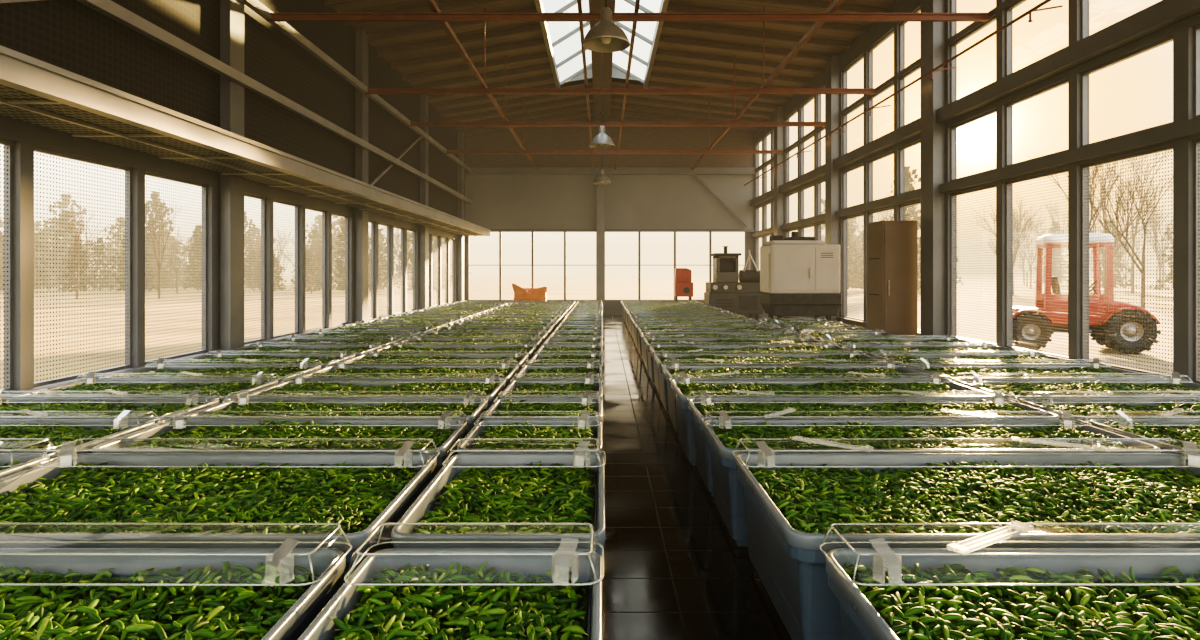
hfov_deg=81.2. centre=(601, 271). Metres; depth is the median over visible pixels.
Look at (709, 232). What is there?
window
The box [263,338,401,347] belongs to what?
tub
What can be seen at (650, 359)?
tub
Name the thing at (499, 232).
window
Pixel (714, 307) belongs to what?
tub
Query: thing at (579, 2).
beam
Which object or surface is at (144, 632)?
pepper
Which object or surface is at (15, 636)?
pepper
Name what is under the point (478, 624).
pepper
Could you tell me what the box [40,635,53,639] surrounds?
pepper
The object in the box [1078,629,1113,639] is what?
pepper
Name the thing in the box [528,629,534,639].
pepper
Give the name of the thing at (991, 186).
window
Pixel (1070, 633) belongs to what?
pepper
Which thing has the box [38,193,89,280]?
leafy tree
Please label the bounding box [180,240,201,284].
leafy tree
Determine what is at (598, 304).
lid
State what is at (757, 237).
window
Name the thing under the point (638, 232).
window
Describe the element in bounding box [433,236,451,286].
leafy tree
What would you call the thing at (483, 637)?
pepper
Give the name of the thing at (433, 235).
window
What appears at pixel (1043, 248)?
bare tree
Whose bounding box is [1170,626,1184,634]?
pepper
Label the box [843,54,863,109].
window
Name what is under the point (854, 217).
window
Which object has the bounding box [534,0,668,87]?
window
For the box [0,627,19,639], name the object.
pepper
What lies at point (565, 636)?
pepper
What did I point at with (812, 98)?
window
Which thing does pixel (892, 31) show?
window
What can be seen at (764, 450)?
lid
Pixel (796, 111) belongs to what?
window
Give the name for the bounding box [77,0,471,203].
beam
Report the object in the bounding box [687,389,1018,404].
lid
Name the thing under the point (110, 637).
pepper
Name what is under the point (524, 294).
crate
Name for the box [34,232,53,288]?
leafy tree
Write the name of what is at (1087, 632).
pepper
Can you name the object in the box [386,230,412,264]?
bare tree
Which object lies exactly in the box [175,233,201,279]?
leafy tree
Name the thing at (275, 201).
window
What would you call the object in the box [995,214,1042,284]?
bare tree
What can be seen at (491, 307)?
lid
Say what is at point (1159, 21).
wall
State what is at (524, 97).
rod
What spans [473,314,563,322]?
tub
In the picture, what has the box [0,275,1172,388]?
ground
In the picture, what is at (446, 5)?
rafter
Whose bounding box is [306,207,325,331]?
window
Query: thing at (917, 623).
pepper
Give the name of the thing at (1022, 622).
pepper
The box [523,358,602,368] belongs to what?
lid
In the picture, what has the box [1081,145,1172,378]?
window screen
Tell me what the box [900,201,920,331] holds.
window
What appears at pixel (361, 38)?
steel column
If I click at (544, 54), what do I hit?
rafter
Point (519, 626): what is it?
pepper
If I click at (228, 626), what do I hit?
pepper
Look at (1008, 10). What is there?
window
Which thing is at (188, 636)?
pepper
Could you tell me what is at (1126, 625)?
pepper
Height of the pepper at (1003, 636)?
0.048 m
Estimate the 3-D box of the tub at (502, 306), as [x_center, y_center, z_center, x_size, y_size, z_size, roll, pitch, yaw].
[-2.102,1.425,22.358,2.220,0.650,1.045,0,0,0]
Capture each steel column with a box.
[220,0,243,350]
[355,30,367,322]
[420,94,428,308]
[458,130,463,301]
[597,174,604,314]
[773,106,783,319]
[825,55,839,322]
[921,0,944,337]
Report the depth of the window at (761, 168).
28.37 m
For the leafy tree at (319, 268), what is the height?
5.184 m
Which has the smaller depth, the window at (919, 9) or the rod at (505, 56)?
the window at (919, 9)
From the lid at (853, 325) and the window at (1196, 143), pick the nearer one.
the window at (1196, 143)
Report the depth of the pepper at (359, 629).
2.24 m
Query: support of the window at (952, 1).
in the wall at (1159, 21)
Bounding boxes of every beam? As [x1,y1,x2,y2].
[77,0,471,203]
[266,13,989,21]
[364,88,876,93]
[410,122,824,125]
[425,0,536,169]
[444,150,783,153]
[577,0,593,169]
[589,0,614,121]
[615,0,639,169]
[691,0,843,169]
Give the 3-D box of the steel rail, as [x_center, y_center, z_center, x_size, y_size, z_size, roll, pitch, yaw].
[-5.330,-4.100,12.750,0.100,0.140,31.500,0,0,0]
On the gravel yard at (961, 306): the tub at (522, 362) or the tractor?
the tractor
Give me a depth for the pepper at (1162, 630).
2.23 m
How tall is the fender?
0.570 m
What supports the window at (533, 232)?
in the wall at (646, 192)
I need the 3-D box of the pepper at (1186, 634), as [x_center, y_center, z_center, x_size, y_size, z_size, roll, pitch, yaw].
[1.874,1.167,2.244,0.016,0.027,0.093,0,0,27]
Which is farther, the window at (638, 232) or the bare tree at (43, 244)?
the bare tree at (43, 244)
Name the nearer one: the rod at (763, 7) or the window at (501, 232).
the rod at (763, 7)
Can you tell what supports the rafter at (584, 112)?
attached to the ceiling
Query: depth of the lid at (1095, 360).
8.11 m
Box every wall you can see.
[0,0,464,397]
[464,116,754,314]
[750,0,1199,381]
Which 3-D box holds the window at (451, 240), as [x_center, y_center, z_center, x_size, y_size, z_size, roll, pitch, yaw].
[-5.697,-0.050,26.277,0.065,2.400,1.145,0,0,0]
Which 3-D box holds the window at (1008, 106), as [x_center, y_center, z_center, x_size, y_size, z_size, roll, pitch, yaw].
[6.280,-2.100,10.075,0.060,0.980,1.537,0,0,0]
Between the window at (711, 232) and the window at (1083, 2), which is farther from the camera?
the window at (711, 232)
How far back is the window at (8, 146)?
6.71 m
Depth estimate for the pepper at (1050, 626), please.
2.22 m
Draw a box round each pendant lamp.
[582,0,629,52]
[589,52,614,148]
[593,112,610,183]
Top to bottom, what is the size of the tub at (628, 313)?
0.650 m
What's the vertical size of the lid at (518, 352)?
0.098 m
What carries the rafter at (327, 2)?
attached to the ceiling
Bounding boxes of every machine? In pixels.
[704,246,762,319]
[760,232,840,320]
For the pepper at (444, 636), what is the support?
on the pepper
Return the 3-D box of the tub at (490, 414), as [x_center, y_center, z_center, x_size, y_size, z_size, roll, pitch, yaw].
[-0.456,1.425,5.718,0.920,0.650,0.805,0,0,0]
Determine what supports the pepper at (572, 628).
on the plants
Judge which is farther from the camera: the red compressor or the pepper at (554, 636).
the red compressor
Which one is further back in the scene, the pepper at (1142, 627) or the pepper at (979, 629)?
the pepper at (979, 629)
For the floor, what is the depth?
4.56 m
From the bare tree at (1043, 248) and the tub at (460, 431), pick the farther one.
the bare tree at (1043, 248)
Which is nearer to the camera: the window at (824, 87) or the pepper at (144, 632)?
the pepper at (144, 632)
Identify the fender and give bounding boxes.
[1114,301,1146,310]
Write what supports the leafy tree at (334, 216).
on the ground at (481, 287)
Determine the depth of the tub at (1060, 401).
6.08 m
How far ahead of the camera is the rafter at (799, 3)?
15.16 m
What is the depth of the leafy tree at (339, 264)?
64.74 m
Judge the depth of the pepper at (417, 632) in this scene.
2.24 m
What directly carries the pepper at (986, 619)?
on the plants
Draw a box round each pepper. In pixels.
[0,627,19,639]
[8,626,20,639]
[11,631,21,639]
[23,632,32,638]
[36,616,52,639]
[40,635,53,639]
[43,629,70,634]
[44,618,52,637]
[51,613,68,638]
[51,621,63,628]
[53,626,83,639]
[57,630,76,639]
[63,637,76,639]
[68,621,102,636]
[75,632,96,639]
[92,625,107,639]
[101,634,113,638]
[104,624,113,631]
[108,635,117,639]
[119,624,153,631]
[120,629,128,639]
[121,628,143,632]
[134,629,149,636]
[151,620,166,639]
[185,629,191,639]
[191,629,215,637]
[196,626,218,639]
[215,621,232,628]
[219,619,227,630]
[219,629,243,638]
[226,629,241,639]
[241,626,268,635]
[246,622,260,637]
[328,616,347,631]
[335,632,349,639]
[348,626,373,632]
[364,624,379,630]
[369,618,384,633]
[377,620,387,635]
[379,633,387,639]
[380,615,394,633]
[385,621,401,627]
[385,626,404,639]
[394,629,416,636]
[401,621,415,629]
[405,631,425,639]
[407,633,426,639]
[413,625,423,631]
[423,622,433,634]
[425,627,438,636]
[430,628,460,639]
[442,630,447,639]
[446,628,453,634]
[460,630,466,638]
[465,617,475,636]
[466,634,487,639]
[470,630,476,635]
[474,636,496,639]
[475,620,482,630]
[486,630,511,637]
[496,613,505,629]
[502,637,517,639]
[505,626,524,631]
[506,630,518,636]
[514,623,524,633]
[526,625,532,636]
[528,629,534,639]
[532,626,552,639]
[535,610,542,639]
[537,630,547,637]
[544,627,550,639]
[552,633,557,639]
[560,625,588,635]
[560,631,570,639]
[572,619,581,626]
[888,612,893,624]
[888,620,916,633]
[891,623,908,632]
[896,628,909,633]
[906,629,916,639]
[913,616,940,626]
[913,621,930,638]
[913,634,929,639]
[914,626,923,634]
[930,625,940,631]
[933,616,951,629]
[942,624,949,638]
[942,630,967,636]
[944,620,960,631]
[955,619,986,625]
[965,636,978,639]
[969,625,988,634]
[971,633,983,637]
[983,628,1014,636]
[984,617,990,628]
[997,623,1007,639]
[1001,624,1014,629]
[1002,617,1011,631]
[1017,628,1035,633]
[1018,633,1042,639]
[1020,618,1027,632]
[1020,627,1035,634]
[1034,624,1054,635]
[1034,626,1054,632]
[1036,631,1057,636]
[1044,622,1062,636]
[1046,636,1070,639]
[1054,629,1077,634]
[1058,623,1075,639]
[1063,613,1086,625]
[1074,629,1098,638]
[1076,626,1102,631]
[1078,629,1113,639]
[1090,622,1097,629]
[1104,621,1123,625]
[1104,626,1130,632]
[1106,610,1119,621]
[1106,632,1133,639]
[1107,624,1136,628]
[1123,629,1151,635]
[1130,625,1148,639]
[1132,611,1159,632]
[1140,629,1153,639]
[1152,636,1175,639]
[1154,632,1174,635]
[1155,625,1173,629]
[1156,628,1180,637]
[1166,635,1186,639]
[1167,623,1196,633]
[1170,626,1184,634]
[1183,631,1191,638]
[1191,633,1199,638]
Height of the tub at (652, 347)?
0.650 m
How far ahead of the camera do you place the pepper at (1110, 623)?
2.27 m
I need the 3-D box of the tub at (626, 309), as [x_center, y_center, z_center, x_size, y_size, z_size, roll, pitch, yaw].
[2.114,1.425,20.117,2.820,0.650,1.045,0,0,0]
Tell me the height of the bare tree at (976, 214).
8.478 m
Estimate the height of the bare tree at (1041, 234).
6.987 m
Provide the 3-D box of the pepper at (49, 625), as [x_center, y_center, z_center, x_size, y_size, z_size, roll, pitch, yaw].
[-1.781,1.154,2.254,0.018,0.051,0.097,0,0,-43]
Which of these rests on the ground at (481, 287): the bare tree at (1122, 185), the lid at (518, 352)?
the bare tree at (1122, 185)
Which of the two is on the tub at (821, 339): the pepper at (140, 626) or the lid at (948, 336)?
the lid at (948, 336)
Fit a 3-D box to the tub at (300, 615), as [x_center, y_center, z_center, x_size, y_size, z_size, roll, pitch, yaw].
[-2.105,1.425,2.110,2.220,0.650,1.380,0,0,0]
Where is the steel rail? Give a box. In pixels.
[240,0,471,171]
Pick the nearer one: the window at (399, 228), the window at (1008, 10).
the window at (1008, 10)
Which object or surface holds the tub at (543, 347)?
on the floor
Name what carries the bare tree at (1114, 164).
on the ground at (481, 287)
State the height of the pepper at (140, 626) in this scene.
0.024 m
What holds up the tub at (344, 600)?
on the floor
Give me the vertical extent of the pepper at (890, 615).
0.037 m
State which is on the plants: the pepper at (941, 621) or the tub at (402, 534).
the pepper at (941, 621)
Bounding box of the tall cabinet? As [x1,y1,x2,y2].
[867,220,917,337]
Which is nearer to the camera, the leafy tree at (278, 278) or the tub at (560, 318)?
the tub at (560, 318)
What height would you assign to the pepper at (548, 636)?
0.027 m
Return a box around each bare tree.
[40,233,77,290]
[40,244,63,290]
[60,200,112,298]
[99,240,123,291]
[145,198,183,298]
[155,227,185,292]
[245,231,260,290]
[275,228,291,287]
[276,251,293,283]
[279,235,308,266]
[306,239,321,292]
[312,222,338,261]
[333,228,342,278]
[368,230,386,271]
[380,225,400,278]
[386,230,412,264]
[878,192,893,220]
[969,192,1043,294]
[973,214,1033,247]
[986,238,995,254]
[993,216,1030,280]
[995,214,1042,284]
[1014,248,1043,286]
[1015,228,1045,288]
[1029,151,1140,232]
[1029,199,1067,275]
[1045,248,1060,275]
[1061,187,1164,284]
[1089,161,1163,294]
[1089,165,1172,307]
[1099,224,1147,281]
[1102,150,1172,293]
[1119,235,1152,283]
[1138,207,1172,289]
[1143,200,1172,287]
[1152,242,1166,282]
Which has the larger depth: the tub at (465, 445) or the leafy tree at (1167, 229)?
the leafy tree at (1167, 229)
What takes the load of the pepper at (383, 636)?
on the plants
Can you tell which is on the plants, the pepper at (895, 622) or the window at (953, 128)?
the pepper at (895, 622)
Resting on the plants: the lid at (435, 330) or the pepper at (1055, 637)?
the pepper at (1055, 637)
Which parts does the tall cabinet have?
handle, door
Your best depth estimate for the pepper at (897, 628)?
2.24 m
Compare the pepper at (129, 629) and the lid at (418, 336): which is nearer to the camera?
the pepper at (129, 629)
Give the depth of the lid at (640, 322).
14.90 m
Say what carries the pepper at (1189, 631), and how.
on the plants
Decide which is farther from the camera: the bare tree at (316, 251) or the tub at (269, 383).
the bare tree at (316, 251)
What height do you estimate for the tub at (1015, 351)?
0.650 m
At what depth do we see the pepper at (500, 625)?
2.30 m
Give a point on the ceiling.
(365, 6)
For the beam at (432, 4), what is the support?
on the tie beam
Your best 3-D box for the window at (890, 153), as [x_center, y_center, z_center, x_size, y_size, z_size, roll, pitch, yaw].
[6.280,-2.100,15.650,0.060,0.980,1.553,0,0,0]
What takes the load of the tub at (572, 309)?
on the floor
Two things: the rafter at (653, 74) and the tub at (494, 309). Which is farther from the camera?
the rafter at (653, 74)
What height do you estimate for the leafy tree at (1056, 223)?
8.934 m
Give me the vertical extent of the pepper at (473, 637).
0.029 m
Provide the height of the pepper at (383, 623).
0.018 m
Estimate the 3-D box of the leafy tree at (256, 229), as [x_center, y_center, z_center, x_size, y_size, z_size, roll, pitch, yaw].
[-46.688,-2.065,93.669,5.502,7.908,5.890,0,0,-9]
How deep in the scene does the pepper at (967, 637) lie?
2.19 m
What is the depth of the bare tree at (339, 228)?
88.38 m
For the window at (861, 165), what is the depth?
18.11 m
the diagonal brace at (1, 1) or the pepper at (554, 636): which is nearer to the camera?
the pepper at (554, 636)
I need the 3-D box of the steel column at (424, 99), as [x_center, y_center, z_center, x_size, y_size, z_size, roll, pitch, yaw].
[-5.480,-1.850,21.550,0.180,7.200,0.400,0,0,0]
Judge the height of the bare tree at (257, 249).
6.103 m
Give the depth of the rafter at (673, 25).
17.36 m
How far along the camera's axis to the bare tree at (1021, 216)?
82.41 m
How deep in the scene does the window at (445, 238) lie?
25.53 m
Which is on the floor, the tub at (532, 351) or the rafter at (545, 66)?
the tub at (532, 351)
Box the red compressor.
[674,268,692,300]
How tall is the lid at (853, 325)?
0.098 m
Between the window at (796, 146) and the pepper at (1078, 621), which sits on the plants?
the pepper at (1078, 621)
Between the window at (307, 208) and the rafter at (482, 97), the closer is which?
the window at (307, 208)
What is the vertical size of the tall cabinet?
2.730 m
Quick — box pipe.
[744,0,1062,185]
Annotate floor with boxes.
[602,315,791,639]
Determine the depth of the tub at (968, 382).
7.17 m
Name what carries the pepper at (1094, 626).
on the pepper
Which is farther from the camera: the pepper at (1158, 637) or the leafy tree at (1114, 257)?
the leafy tree at (1114, 257)
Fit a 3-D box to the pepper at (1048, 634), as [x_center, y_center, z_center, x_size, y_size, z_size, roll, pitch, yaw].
[1.410,1.148,2.191,0.093,0.042,0.017,0,0,15]
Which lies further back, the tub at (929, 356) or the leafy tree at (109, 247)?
the leafy tree at (109, 247)
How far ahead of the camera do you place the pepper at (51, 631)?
2.24 m
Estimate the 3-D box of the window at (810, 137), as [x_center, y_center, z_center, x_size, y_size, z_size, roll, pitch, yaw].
[6.280,-3.530,21.250,0.060,1.080,1.553,0,0,0]
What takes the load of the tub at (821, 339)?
on the floor
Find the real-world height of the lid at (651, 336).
0.098 m
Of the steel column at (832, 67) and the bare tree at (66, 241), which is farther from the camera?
the bare tree at (66, 241)
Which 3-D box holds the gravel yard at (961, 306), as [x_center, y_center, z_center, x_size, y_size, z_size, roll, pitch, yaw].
[14.350,1.850,15.000,15.700,0.200,50.000,0,0,0]
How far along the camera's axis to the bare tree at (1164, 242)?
111.18 m
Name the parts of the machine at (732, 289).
tank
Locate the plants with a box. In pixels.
[0,301,1199,639]
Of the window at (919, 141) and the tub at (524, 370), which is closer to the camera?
the tub at (524, 370)
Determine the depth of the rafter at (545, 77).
21.76 m
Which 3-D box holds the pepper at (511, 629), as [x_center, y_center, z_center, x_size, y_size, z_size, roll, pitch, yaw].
[-0.291,1.172,2.287,0.082,0.028,0.016,0,0,6]
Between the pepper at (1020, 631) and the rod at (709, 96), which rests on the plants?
the pepper at (1020, 631)
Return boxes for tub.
[0,398,218,424]
[0,419,154,461]
[0,453,49,478]
[0,453,436,583]
[0,548,345,639]
[12,379,277,403]
[92,419,466,475]
[98,365,320,383]
[166,354,354,368]
[186,398,487,434]
[221,345,381,356]
[245,379,504,419]
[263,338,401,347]
[290,332,419,340]
[297,365,518,389]
[297,548,601,639]
[318,327,434,334]
[337,354,527,372]
[341,323,446,328]
[360,320,458,324]
[369,345,535,364]
[376,317,467,319]
[390,314,474,317]
[391,453,604,557]
[393,338,541,351]
[408,311,482,315]
[413,332,547,343]
[419,309,488,312]
[429,327,551,338]
[439,306,500,307]
[443,323,554,331]
[446,304,504,306]
[455,320,558,331]
[456,301,513,302]
[457,419,601,454]
[464,317,561,326]
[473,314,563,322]
[482,311,566,320]
[484,398,601,421]
[488,309,567,314]
[500,379,601,399]
[502,306,571,309]
[510,304,572,310]
[515,365,601,379]
[516,301,575,306]
[528,354,602,371]
[536,345,602,353]
[543,338,602,345]
[549,332,602,338]
[554,327,602,331]
[557,323,602,327]
[561,320,602,323]
[564,317,602,319]
[566,314,601,316]
[568,311,601,313]
[570,309,602,312]
[621,301,698,317]
[622,303,702,320]
[623,304,705,322]
[624,306,711,324]
[624,307,717,328]
[626,309,724,330]
[627,311,734,334]
[629,314,743,338]
[630,317,752,343]
[632,320,762,349]
[635,323,775,356]
[638,327,791,362]
[640,332,809,371]
[644,338,829,384]
[649,345,858,394]
[654,354,892,414]
[662,365,937,432]
[671,379,993,465]
[688,398,1059,496]
[704,419,1160,546]
[735,453,1199,639]
[760,320,837,324]
[771,323,856,328]
[784,327,879,333]
[801,332,906,339]
[820,338,982,346]
[825,548,1199,639]
[842,345,1028,356]
[872,354,1089,366]
[907,365,1163,382]
[955,379,1199,401]
[1018,398,1199,424]
[1089,419,1199,458]
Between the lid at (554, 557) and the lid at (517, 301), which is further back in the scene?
the lid at (517, 301)
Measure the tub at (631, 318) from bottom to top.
0.650 m
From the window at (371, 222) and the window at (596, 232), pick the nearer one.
the window at (371, 222)
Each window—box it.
[0,139,12,393]
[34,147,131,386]
[145,171,206,364]
[244,193,265,344]
[274,200,298,337]
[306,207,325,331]
[332,213,347,326]
[368,221,373,318]
[378,223,389,316]
[394,226,402,313]
[407,229,414,310]
[433,235,438,305]
[442,237,446,303]
[450,239,453,302]
[469,232,499,299]
[501,232,531,299]
[533,232,563,287]
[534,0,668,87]
[566,232,596,299]
[605,232,638,299]
[640,232,673,299]
[676,232,709,281]
[711,232,743,281]
[756,139,761,167]
[756,168,761,196]
[756,206,761,231]
[756,237,761,269]
[764,132,770,162]
[764,162,770,192]
[764,202,770,229]
[786,109,797,147]
[786,145,797,182]
[786,191,797,223]
[786,229,797,237]
[801,96,813,137]
[801,134,813,174]
[801,184,813,219]
[801,225,813,236]
[818,87,824,121]
[818,127,824,166]
[818,180,824,215]
[818,223,824,239]
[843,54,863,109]
[843,102,863,154]
[843,164,863,208]
[843,214,863,320]
[868,30,893,87]
[868,82,893,142]
[868,151,893,202]
[868,207,893,222]
[900,7,920,70]
[900,65,920,126]
[900,140,920,193]
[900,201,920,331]
[951,0,971,36]
[951,16,995,101]
[951,109,995,180]
[951,184,995,344]
[1006,0,1026,75]
[1006,79,1067,166]
[1006,168,1067,358]
[1081,0,1086,38]
[1081,36,1172,146]
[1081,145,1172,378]
[1193,24,1199,117]
[1193,139,1199,383]
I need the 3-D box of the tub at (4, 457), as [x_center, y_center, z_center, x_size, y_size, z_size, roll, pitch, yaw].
[-4.297,1.425,3.590,1.980,0.650,1.340,0,0,0]
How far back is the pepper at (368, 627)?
2.25 m
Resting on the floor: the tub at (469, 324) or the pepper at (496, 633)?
the tub at (469, 324)
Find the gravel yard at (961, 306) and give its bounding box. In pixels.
[847,303,1172,374]
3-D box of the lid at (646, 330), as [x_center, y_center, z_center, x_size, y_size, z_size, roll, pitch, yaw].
[2.104,1.081,12.710,2.831,0.098,0.221,0,0,0]
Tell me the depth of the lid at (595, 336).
11.56 m
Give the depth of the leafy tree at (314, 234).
76.34 m
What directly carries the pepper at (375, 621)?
on the plants
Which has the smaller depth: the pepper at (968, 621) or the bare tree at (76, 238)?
the pepper at (968, 621)
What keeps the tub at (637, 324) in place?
on the floor
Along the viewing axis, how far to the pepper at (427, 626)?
2.27 m
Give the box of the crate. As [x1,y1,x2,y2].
[512,283,547,301]
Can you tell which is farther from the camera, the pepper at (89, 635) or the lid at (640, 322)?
the lid at (640, 322)
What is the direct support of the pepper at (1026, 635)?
on the plants
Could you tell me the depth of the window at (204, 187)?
9.46 m
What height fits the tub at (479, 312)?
0.650 m
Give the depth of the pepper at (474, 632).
2.24 m
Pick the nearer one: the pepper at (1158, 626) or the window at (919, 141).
the pepper at (1158, 626)
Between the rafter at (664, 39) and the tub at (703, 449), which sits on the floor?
the tub at (703, 449)
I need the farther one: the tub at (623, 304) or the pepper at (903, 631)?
the tub at (623, 304)
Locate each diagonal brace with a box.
[0,0,40,2]
[370,136,421,184]
[695,175,747,226]
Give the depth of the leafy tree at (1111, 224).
71.24 m
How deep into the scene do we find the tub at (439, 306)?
22.85 m
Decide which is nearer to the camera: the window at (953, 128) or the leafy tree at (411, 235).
the window at (953, 128)
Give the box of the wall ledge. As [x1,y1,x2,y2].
[0,45,490,235]
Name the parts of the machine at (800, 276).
door, panel, panel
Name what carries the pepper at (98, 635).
on the plants
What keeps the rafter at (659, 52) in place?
attached to the ceiling
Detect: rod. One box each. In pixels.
[484,8,484,81]
[505,56,505,115]
[524,97,524,145]
[709,96,709,145]
[734,55,734,116]
[763,7,763,82]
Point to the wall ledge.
(35, 91)
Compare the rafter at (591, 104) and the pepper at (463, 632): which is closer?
the pepper at (463, 632)
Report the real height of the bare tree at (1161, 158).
14.513 m
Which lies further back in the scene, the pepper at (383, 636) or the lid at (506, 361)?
the lid at (506, 361)
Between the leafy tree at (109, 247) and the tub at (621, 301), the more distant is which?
the leafy tree at (109, 247)
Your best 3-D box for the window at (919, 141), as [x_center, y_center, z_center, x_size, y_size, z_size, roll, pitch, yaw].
[6.280,-2.100,13.927,0.060,0.980,1.553,0,0,0]
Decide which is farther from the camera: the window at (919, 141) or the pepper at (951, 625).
the window at (919, 141)
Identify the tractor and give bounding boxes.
[1013,233,1160,353]
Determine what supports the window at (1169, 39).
in the wall at (1159, 21)
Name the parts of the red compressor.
panel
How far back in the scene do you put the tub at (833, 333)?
12.75 m
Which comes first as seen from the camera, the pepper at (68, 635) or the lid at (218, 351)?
the pepper at (68, 635)
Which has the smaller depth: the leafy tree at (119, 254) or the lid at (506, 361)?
the lid at (506, 361)
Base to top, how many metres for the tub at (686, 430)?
0.650 m
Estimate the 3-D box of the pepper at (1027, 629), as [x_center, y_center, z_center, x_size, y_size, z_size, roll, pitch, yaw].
[1.360,1.150,2.229,0.062,0.043,0.013,0,0,-5]
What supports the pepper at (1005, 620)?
on the plants
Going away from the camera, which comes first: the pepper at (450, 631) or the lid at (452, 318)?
the pepper at (450, 631)
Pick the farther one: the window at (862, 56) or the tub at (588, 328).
the window at (862, 56)
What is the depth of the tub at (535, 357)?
8.92 m
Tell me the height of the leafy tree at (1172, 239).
7.254 m
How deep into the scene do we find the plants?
3.78 m
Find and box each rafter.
[324,0,362,5]
[345,0,502,25]
[367,7,536,40]
[377,24,541,56]
[390,39,544,68]
[402,52,548,80]
[413,64,550,87]
[426,74,553,98]
[431,84,555,107]
[439,87,592,115]
[446,95,592,121]
[453,102,593,128]
[460,109,593,133]
[610,102,767,121]
[610,109,760,129]
[611,86,782,108]
[611,94,773,116]
[648,81,791,101]
[650,72,790,87]
[653,61,811,83]
[656,49,822,73]
[659,36,831,60]
[662,22,851,48]
[666,4,867,33]
[744,0,887,12]
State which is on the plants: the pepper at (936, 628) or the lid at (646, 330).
the pepper at (936, 628)
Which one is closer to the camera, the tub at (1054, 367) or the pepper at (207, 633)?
the pepper at (207, 633)
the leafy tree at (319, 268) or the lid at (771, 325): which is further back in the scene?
the leafy tree at (319, 268)
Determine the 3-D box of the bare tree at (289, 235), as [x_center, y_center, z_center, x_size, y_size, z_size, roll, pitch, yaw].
[-38.799,-1.476,90.037,5.271,6.701,3.900,0,0,-34]
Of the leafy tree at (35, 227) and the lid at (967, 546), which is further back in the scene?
the leafy tree at (35, 227)
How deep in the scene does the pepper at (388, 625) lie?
2.27 m
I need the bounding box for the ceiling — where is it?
[332,0,896,136]
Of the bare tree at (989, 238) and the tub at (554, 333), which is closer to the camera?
the tub at (554, 333)
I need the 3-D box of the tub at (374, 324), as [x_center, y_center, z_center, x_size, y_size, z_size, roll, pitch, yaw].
[-4.291,1.425,14.518,1.980,0.650,1.045,0,0,0]
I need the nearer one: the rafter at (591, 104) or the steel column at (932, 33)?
the steel column at (932, 33)
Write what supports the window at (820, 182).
in the wall at (1159, 21)
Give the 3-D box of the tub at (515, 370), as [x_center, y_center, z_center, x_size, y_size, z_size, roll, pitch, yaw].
[-2.090,1.425,7.798,2.220,0.650,1.045,0,0,0]
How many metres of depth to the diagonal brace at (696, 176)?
28.32 m
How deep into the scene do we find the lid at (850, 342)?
10.57 m
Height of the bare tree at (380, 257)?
5.487 m
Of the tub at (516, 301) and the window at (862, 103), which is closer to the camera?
the window at (862, 103)
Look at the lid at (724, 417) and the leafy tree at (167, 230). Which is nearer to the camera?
the lid at (724, 417)
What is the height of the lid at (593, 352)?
0.098 m
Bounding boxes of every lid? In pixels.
[0,389,222,404]
[0,409,158,428]
[0,438,57,467]
[0,523,351,585]
[37,438,439,467]
[74,372,280,383]
[145,358,322,368]
[155,410,468,428]
[206,349,356,356]
[222,390,488,404]
[249,341,382,347]
[281,372,505,383]
[283,334,402,339]
[311,329,418,334]
[326,358,518,368]
[344,523,603,585]
[355,320,445,324]
[362,349,528,356]
[372,317,458,320]
[388,341,536,347]
[409,334,541,339]
[426,329,547,334]
[432,305,493,308]
[440,304,500,306]
[442,438,605,467]
[454,301,509,302]
[462,317,558,320]
[474,411,602,428]
[493,390,602,404]
[501,305,568,307]
[503,304,571,306]
[510,371,602,383]
[512,301,573,302]
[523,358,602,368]
[534,349,603,356]
[542,341,602,347]
[547,334,602,340]
[552,329,602,332]
[563,317,602,319]
[574,304,602,306]
[574,305,600,307]
[622,301,700,302]
[624,304,708,306]
[625,305,713,307]
[632,317,754,321]
[636,320,765,324]
[638,324,780,328]
[641,329,795,334]
[644,334,813,340]
[649,341,837,347]
[656,349,864,356]
[662,358,905,368]
[670,371,953,383]
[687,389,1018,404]
[702,407,1091,428]
[732,436,1199,467]
[758,317,826,320]
[772,320,842,324]
[784,324,862,329]
[800,329,886,333]
[819,334,958,340]
[819,520,1199,585]
[841,341,996,347]
[870,349,1044,355]
[906,358,1110,368]
[952,371,1192,383]
[1017,390,1199,404]
[1085,407,1183,428]
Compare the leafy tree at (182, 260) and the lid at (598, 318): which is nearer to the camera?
the lid at (598, 318)
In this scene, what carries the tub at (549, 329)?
on the floor
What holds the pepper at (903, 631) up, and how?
on the plants
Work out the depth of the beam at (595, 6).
21.27 m
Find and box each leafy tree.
[0,232,3,289]
[34,212,93,288]
[34,218,79,287]
[34,221,45,271]
[34,230,55,287]
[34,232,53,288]
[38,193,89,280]
[57,243,95,291]
[84,237,115,290]
[84,240,111,280]
[92,216,124,284]
[98,243,119,284]
[109,234,157,290]
[110,254,124,287]
[119,240,157,289]
[145,191,185,288]
[145,220,175,289]
[161,241,191,286]
[162,230,181,282]
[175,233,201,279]
[180,225,201,290]
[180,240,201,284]
[192,256,201,289]
[244,211,260,285]
[244,251,259,287]
[245,227,275,282]
[245,247,277,288]
[260,255,289,290]
[290,251,321,291]
[306,215,335,266]
[306,230,321,288]
[309,241,337,288]
[332,215,370,280]
[332,217,344,290]
[368,228,398,287]
[368,234,386,290]
[394,232,412,286]
[396,232,436,291]
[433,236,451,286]
[433,240,451,291]
[821,199,850,283]
[847,218,863,282]
[847,222,860,288]
[847,231,863,289]
[883,166,920,289]
[1034,222,1067,283]
[1034,248,1067,281]
[1089,220,1136,288]
[1100,257,1124,282]
[1149,228,1172,289]
[1164,239,1172,285]
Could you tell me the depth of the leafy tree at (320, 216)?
102.30 m
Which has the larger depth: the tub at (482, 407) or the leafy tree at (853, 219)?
the leafy tree at (853, 219)

